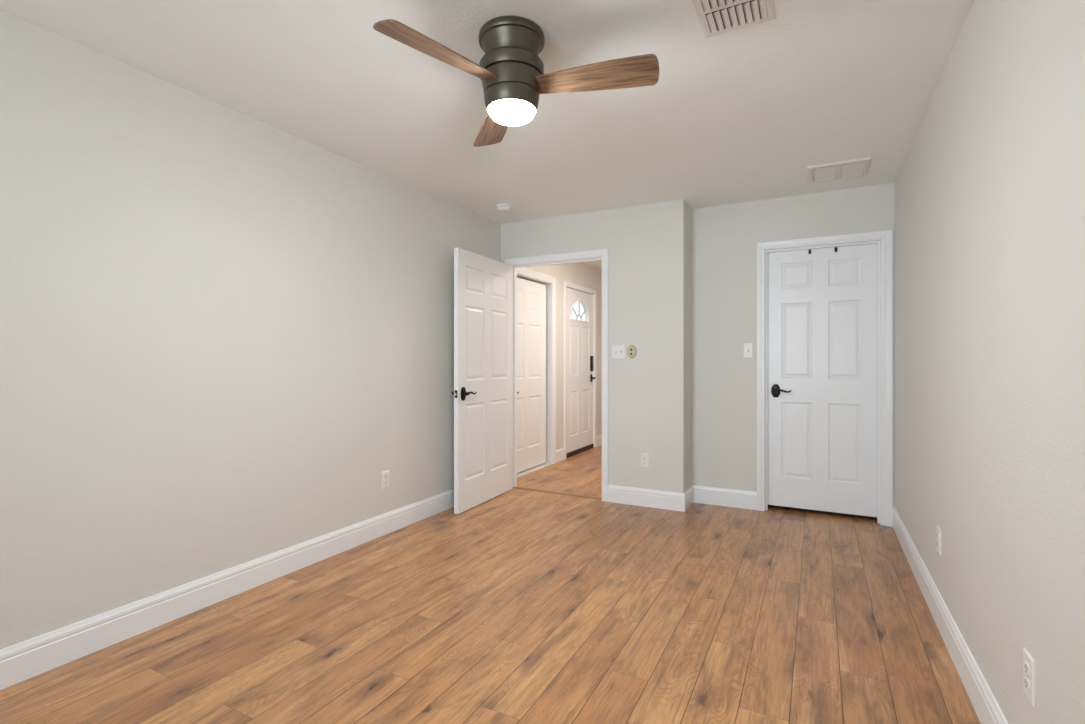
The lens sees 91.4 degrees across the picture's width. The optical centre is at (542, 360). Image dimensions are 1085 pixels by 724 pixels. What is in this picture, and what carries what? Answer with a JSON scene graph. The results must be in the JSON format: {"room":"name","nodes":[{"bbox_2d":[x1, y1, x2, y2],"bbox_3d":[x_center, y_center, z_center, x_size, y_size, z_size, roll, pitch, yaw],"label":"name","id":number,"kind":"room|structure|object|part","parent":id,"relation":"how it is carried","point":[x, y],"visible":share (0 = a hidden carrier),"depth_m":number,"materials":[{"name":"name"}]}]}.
{"room":"empty bedroom","nodes":[
{"label":"empty bedroom","id":0,"kind":"room"},
{"bbox_2d":[0,10,500,648],"bbox_3d":[-1.933,-0.039,2.061,0.115,2.440,6.715,0,0,27],"label":"wall","id":1,"kind":"structure","parent":0,"point":[222,328],"depth_m":2.46,"materials":[{"name":"beige paint"}]},
{"bbox_2d":[0,489,453,689],"bbox_3d":[-1.874,1.111,2.033,0.014,0.140,6.480,0,0,27],"label":"baseboard","id":2,"kind":"structure","parent":1,"relation":"attached to","point":[22,661],"depth_m":2.44,"materials":[{"name":"white wood"}]},
{"bbox_2d":[382,470,388,488],"bbox_3d":[-1.065,0.812,3.598,0.008,0.115,0.070,0,0,27],"label":"power outlet","id":3,"kind":"object","parent":1,"relation":"attached to","point":[385,475],"visible":1,"depth_m":3.59,"materials":[{"name":"white plastic"}]},
{"bbox_2d":[0,0,973,269],"bbox_3d":[-0.092,-1.319,3.023,4.450,0.120,10.120,0,0,27],"label":"ceiling","id":4,"kind":"structure","parent":0,"point":[741,115],"depth_m":2.42,"materials":[{"name":"white paint"}]},
{"bbox_2d":[496,204,511,212],"bbox_3d":[-0.315,-1.236,4.322,0.132,0.046,0.132,0,0,27],"label":"smoke detector","id":5,"kind":"object","parent":4,"relation":"attached to","point":[504,208],"visible":1,"depth_m":4.28,"materials":[{"name":"white plastic"}]},
{"bbox_2d":[373,16,658,146],"bbox_3d":[-0.087,-1.093,1.979,0.973,0.331,0.987,0,0,27],"label":"ceiling fan","id":6,"kind":"object","parent":4,"relation":"hanging from","point":[510,71],"visible":1,"depth_m":1.96,"materials":[{"name":"brown wood"}]},
{"bbox_3d":[-0.349,-1.055,1.819,0.462,0.007,0.142,0,15,-46],"label":"blade","id":7,"kind":"part","parent":6,"relation":"part of","materials":[{"name":"brown wood"}]},
{"bbox_3d":[-0.210,-1.055,2.372,0.142,0.007,0.462,-16,4,-15],"label":"blade","id":8,"kind":"part","parent":6,"relation":"part of","materials":[{"name":"brown wood"}]},
{"bbox_3d":[-0.120,-0.951,2.056,0.181,0.046,0.181,0,0,27],"label":"lamp glass","id":9,"kind":"part","parent":6,"relation":"part of","materials":[{"name":"white glass"}]},
{"bbox_3d":[0.199,-1.055,1.975,0.462,0.007,0.142,0,-16,14],"label":"blade","id":10,"kind":"part","parent":6,"relation":"part of","materials":[{"name":"brown wood"}]},
{"bbox_2d":[692,0,775,37],"bbox_3d":[0.673,-1.254,1.861,0.254,0.011,0.320,0,0,27],"label":"ceiling vent","id":11,"kind":"object","parent":4,"relation":"in","point":[716,17],"visible":1,"depth_m":1.91,"materials":[{"name":"white metal"}]},
{"bbox_2d":[807,157,871,182],"bbox_3d":[1.957,-1.252,3.511,0.360,0.013,0.344,0,0,27],"label":"ceiling vent","id":12,"kind":"object","parent":4,"relation":"in","point":[855,167],"visible":1,"depth_m":3.49,"materials":[{"name":"white metal"}]},
{"bbox_3d":[1.885,-1.254,3.549,0.129,0.008,0.275,0,0,27],"label":"louver panel","id":13,"kind":"part","parent":12,"relation":"part of","materials":[{"name":"white metal"}]},
{"bbox_3d":[2.030,-1.254,3.473,0.129,0.008,0.275,0,0,27],"label":"louver panel","id":14,"kind":"part","parent":12,"relation":"part of","materials":[{"name":"white metal"}]},
{"bbox_2d":[0,445,980,723],"bbox_3d":[-0.092,1.241,3.023,4.450,0.120,10.120,0,0,27],"label":"floor","id":15,"kind":"structure","parent":0,"point":[517,606],"depth_m":2.28,"materials":[{"name":"brown wood"}]},
{"bbox_2d":[517,463,551,477],"bbox_3d":[-0.159,1.178,5.619,0.127,0.006,0.945,0,0,27],"label":"threshold","id":16,"kind":"object","parent":15,"relation":"on","point":[522,473],"visible":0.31,"depth_m":5.68,"materials":[{"name":"grey wood"}]},
{"bbox_2d":[513,487,601,499],"bbox_3d":[0.124,1.178,4.697,0.890,0.006,0.044,0,0,27],"label":"threshold","id":17,"kind":"object","parent":15,"relation":"on","point":[513,487],"visible":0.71,"depth_m":4.67,"materials":[{"name":"brown wood"}]},
{"bbox_2d":[525,262,601,449],"bbox_3d":[0.313,-0.039,6.540,0.115,2.440,3.305,0,0,27],"label":"wall","id":18,"kind":"structure","parent":0,"point":[579,273],"depth_m":6.32,"materials":[{"name":"paint"}]},
{"bbox_2d":[517,277,545,472],"bbox_3d":[-0.159,0.155,5.610,0.095,2.012,0.905,0,0,27],"label":"door","id":19,"kind":"structure","parent":18,"relation":"in","point":[531,296],"depth_m":5.71,"materials":[{"name":"white wood"}]},
{"bbox_2d":[517,267,555,463],"bbox_3d":[-0.156,0.116,5.617,0.132,2.131,1.107,0,0,27],"label":"door frame","id":20,"kind":"structure","parent":18,"relation":"attached to","point":[549,281],"depth_m":6.03,"materials":[{"name":"white wood"}]},
{"bbox_2d":[556,448,564,462],"bbox_3d":[0.204,1.111,6.191,0.014,0.140,0.235,0,0,27],"label":"baseboard","id":21,"kind":"structure","parent":18,"relation":"attached to","point":[560,453],"depth_m":6.19,"materials":[{"name":"white wood"}]},
{"bbox_2d":[564,281,595,458],"bbox_3d":[0.442,0.118,6.769,0.132,2.125,1.010,0,0,27],"label":"door frame","id":22,"kind":"structure","parent":18,"relation":"attached to","point":[570,285],"depth_m":6.99,"materials":[{"name":"white wood"}]},
{"bbox_2d":[566,287,594,457],"bbox_3d":[0.484,0.151,6.742,0.102,2.057,0.892,0,0,27],"label":"door","id":23,"kind":"structure","parent":18,"relation":"in","point":[579,333],"depth_m":6.71,"materials":[{"name":"white wood"}]},
{"bbox_2d":[596,435,601,446],"bbox_3d":[0.928,1.111,7.584,0.014,0.140,0.885,0,0,27],"label":"baseboard","id":24,"kind":"structure","parent":18,"relation":"attached to","point":[598,438],"depth_m":7.27,"materials":[{"name":"white wood"}]},
{"bbox_2d":[501,199,686,492],"bbox_3d":[0.384,-0.039,4.576,1.678,2.440,0.115,0,0,27],"label":"wall","id":25,"kind":"structure","parent":0,"point":[646,244],"depth_m":4.30,"materials":[{"name":"beige paint"}]},
{"bbox_2d":[452,247,512,513],"bbox_3d":[-0.475,0.158,4.443,0.158,2.034,0.906,0,0,25],"label":"door","id":26,"kind":"structure","parent":25,"relation":"in","point":[483,286],"depth_m":4.36,"materials":[{"name":"white wood"}]},
{"bbox_3d":[-0.610,0.260,4.091,0.012,0.105,0.066,0,0,25],"label":"handle","id":27,"kind":"part","parent":26,"relation":"part of","materials":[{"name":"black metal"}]},
{"bbox_3d":[-0.562,0.258,4.124,0.050,0.032,0.129,0,0,25],"label":"lever","id":28,"kind":"part","parent":26,"relation":"part of","materials":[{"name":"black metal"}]},
{"bbox_2d":[504,249,608,501],"bbox_3d":[0.126,0.126,4.700,1.010,2.110,0.132,0,0,27],"label":"door frame","id":29,"kind":"structure","parent":25,"relation":"attached to","point":[602,254],"depth_m":4.47,"materials":[{"name":"white wood"}]},
{"bbox_2d":[612,345,625,358],"bbox_3d":[0.627,-0.068,4.374,0.116,0.117,0.018,0,0,27],"label":"light switch","id":30,"kind":"object","parent":25,"relation":"attached to","point":[618,351],"visible":1,"depth_m":4.38,"materials":[{"name":"white plastic"}]},
{"bbox_2d":[627,345,636,357],"bbox_3d":[0.729,-0.069,4.324,0.082,0.112,0.015,0,0,27],"label":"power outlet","id":31,"kind":"object","parent":25,"relation":"attached to","point":[631,350],"visible":1,"depth_m":4.32,"materials":[{"name":"beige plastic"}]},
{"bbox_2d":[641,453,648,467],"bbox_3d":[0.826,0.812,4.277,0.070,0.115,0.008,0,0,27],"label":"power outlet","id":32,"kind":"object","parent":25,"relation":"attached to","point":[644,457],"visible":1,"depth_m":4.27,"materials":[{"name":"white plastic"}]},
{"bbox_2d":[608,485,684,511],"bbox_3d":[0.830,1.111,4.271,0.634,0.140,0.014,0,0,27],"label":"baseboard","id":33,"kind":"structure","parent":25,"relation":"attached to","point":[675,501],"depth_m":4.26,"materials":[{"name":"white wood"}]},
{"bbox_2d":[687,204,691,488],"bbox_3d":[1.175,-0.039,4.403,0.115,2.440,0.307,0,0,27],"label":"wall","id":34,"kind":"structure","parent":0,"point":[689,210],"depth_m":4.33,"materials":[{"name":"beige paint"}]},
{"bbox_2d":[684,485,692,510],"bbox_3d":[1.176,1.111,4.264,0.014,0.140,0.322,0,0,27],"label":"baseboard","id":35,"kind":"structure","parent":34,"relation":"attached to","point":[688,493],"depth_m":4.26,"materials":[{"name":"white wood"}]},
{"bbox_2d":[692,183,894,506],"bbox_3d":[1.898,-0.039,4.135,1.415,2.440,0.115,0,0,27],"label":"wall","id":36,"kind":"structure","parent":0,"point":[725,238],"depth_m":4.24,"materials":[{"name":"beige paint"}]},
{"bbox_2d":[692,485,756,509],"bbox_3d":[1.465,1.111,4.287,0.506,0.140,0.014,0,0,27],"label":"baseboard","id":37,"kind":"structure","parent":36,"relation":"attached to","point":[701,494],"depth_m":4.27,"materials":[{"name":"white wood"}]},
{"bbox_2d":[744,343,752,357],"bbox_3d":[1.631,-0.077,4.198,0.070,0.117,0.018,0,0,27],"label":"light switch","id":38,"kind":"object","parent":36,"relation":"attached to","point":[748,347],"visible":1,"depth_m":4.20,"materials":[{"name":"white plastic"}]},
{"bbox_2d":[768,244,876,516],"bbox_3d":[2.109,0.143,4.020,0.758,2.007,0.095,0,0,27],"label":"door","id":39,"kind":"structure","parent":36,"relation":"in","point":[822,303],"depth_m":4.02,"materials":[{"name":"white wood"}]},
{"bbox_3d":[1.837,0.242,4.169,0.066,0.105,0.012,0,0,27],"label":"handle","id":40,"kind":"part","parent":39,"relation":"part of","materials":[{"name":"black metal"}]},
{"bbox_3d":[1.868,0.240,4.120,0.129,0.032,0.050,0,0,27],"label":"lever","id":41,"kind":"part","parent":39,"relation":"part of","materials":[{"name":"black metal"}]},
{"bbox_2d":[757,230,892,526],"bbox_3d":[2.114,0.129,4.013,0.899,2.105,0.132,0,0,27],"label":"door frame","id":42,"kind":"structure","parent":36,"relation":"attached to","point":[883,239],"depth_m":3.84,"materials":[{"name":"white wood"}]},
{"bbox_2d":[895,0,1084,723],"bbox_3d":[1.676,-0.039,2.048,0.115,2.440,10.020,0,0,27],"label":"wall","id":43,"kind":"structure","parent":0,"point":[990,180],"depth_m":1.56,"materials":[{"name":"beige paint"}]},
{"bbox_2d":[936,525,940,555],"bbox_3d":[1.776,0.808,2.376,0.008,0.115,0.070,0,0,27],"label":"power outlet","id":44,"kind":"object","parent":43,"relation":"attached to","point":[938,534],"visible":1,"depth_m":2.36,"materials":[{"name":"white plastic"}]},
{"bbox_2d":[892,507,1007,723],"bbox_3d":[0.928,1.111,0.750,0.014,0.140,6.787,0,0,27],"label":"baseboard","id":45,"kind":"structure","parent":43,"relation":"attached to","point":[986,707],"depth_m":2.08,"materials":[{"name":"white wood"}]},
{"bbox_2d":[1023,648,1034,706],"bbox_3d":[1.250,0.814,1.362,0.008,0.115,0.070,0,0,27],"label":"power outlet","id":46,"kind":"object","parent":43,"relation":"attached to","point":[1028,661],"visible":1,"depth_m":1.35,"materials":[{"name":"white plastic"}]},
{"bbox_2d":[1024,677,1029,690],"bbox_3d":[1.248,0.834,1.363,0.002,0.026,0.034,0,0,27],"label":"receptacle","id":47,"kind":"object","parent":46,"relation":"attached to","point":[1026,679],"depth_m":1.36,"materials":[{"name":"grey plastic"}]},
{"bbox_2d":[1024,661,1029,675],"bbox_3d":[1.248,0.794,1.363,0.002,0.026,0.034,0,0,27],"label":"receptacle","id":48,"kind":"object","parent":46,"relation":"attached to","point":[1026,663],"depth_m":1.36,"materials":[{"name":"grey plastic"}]}
]}

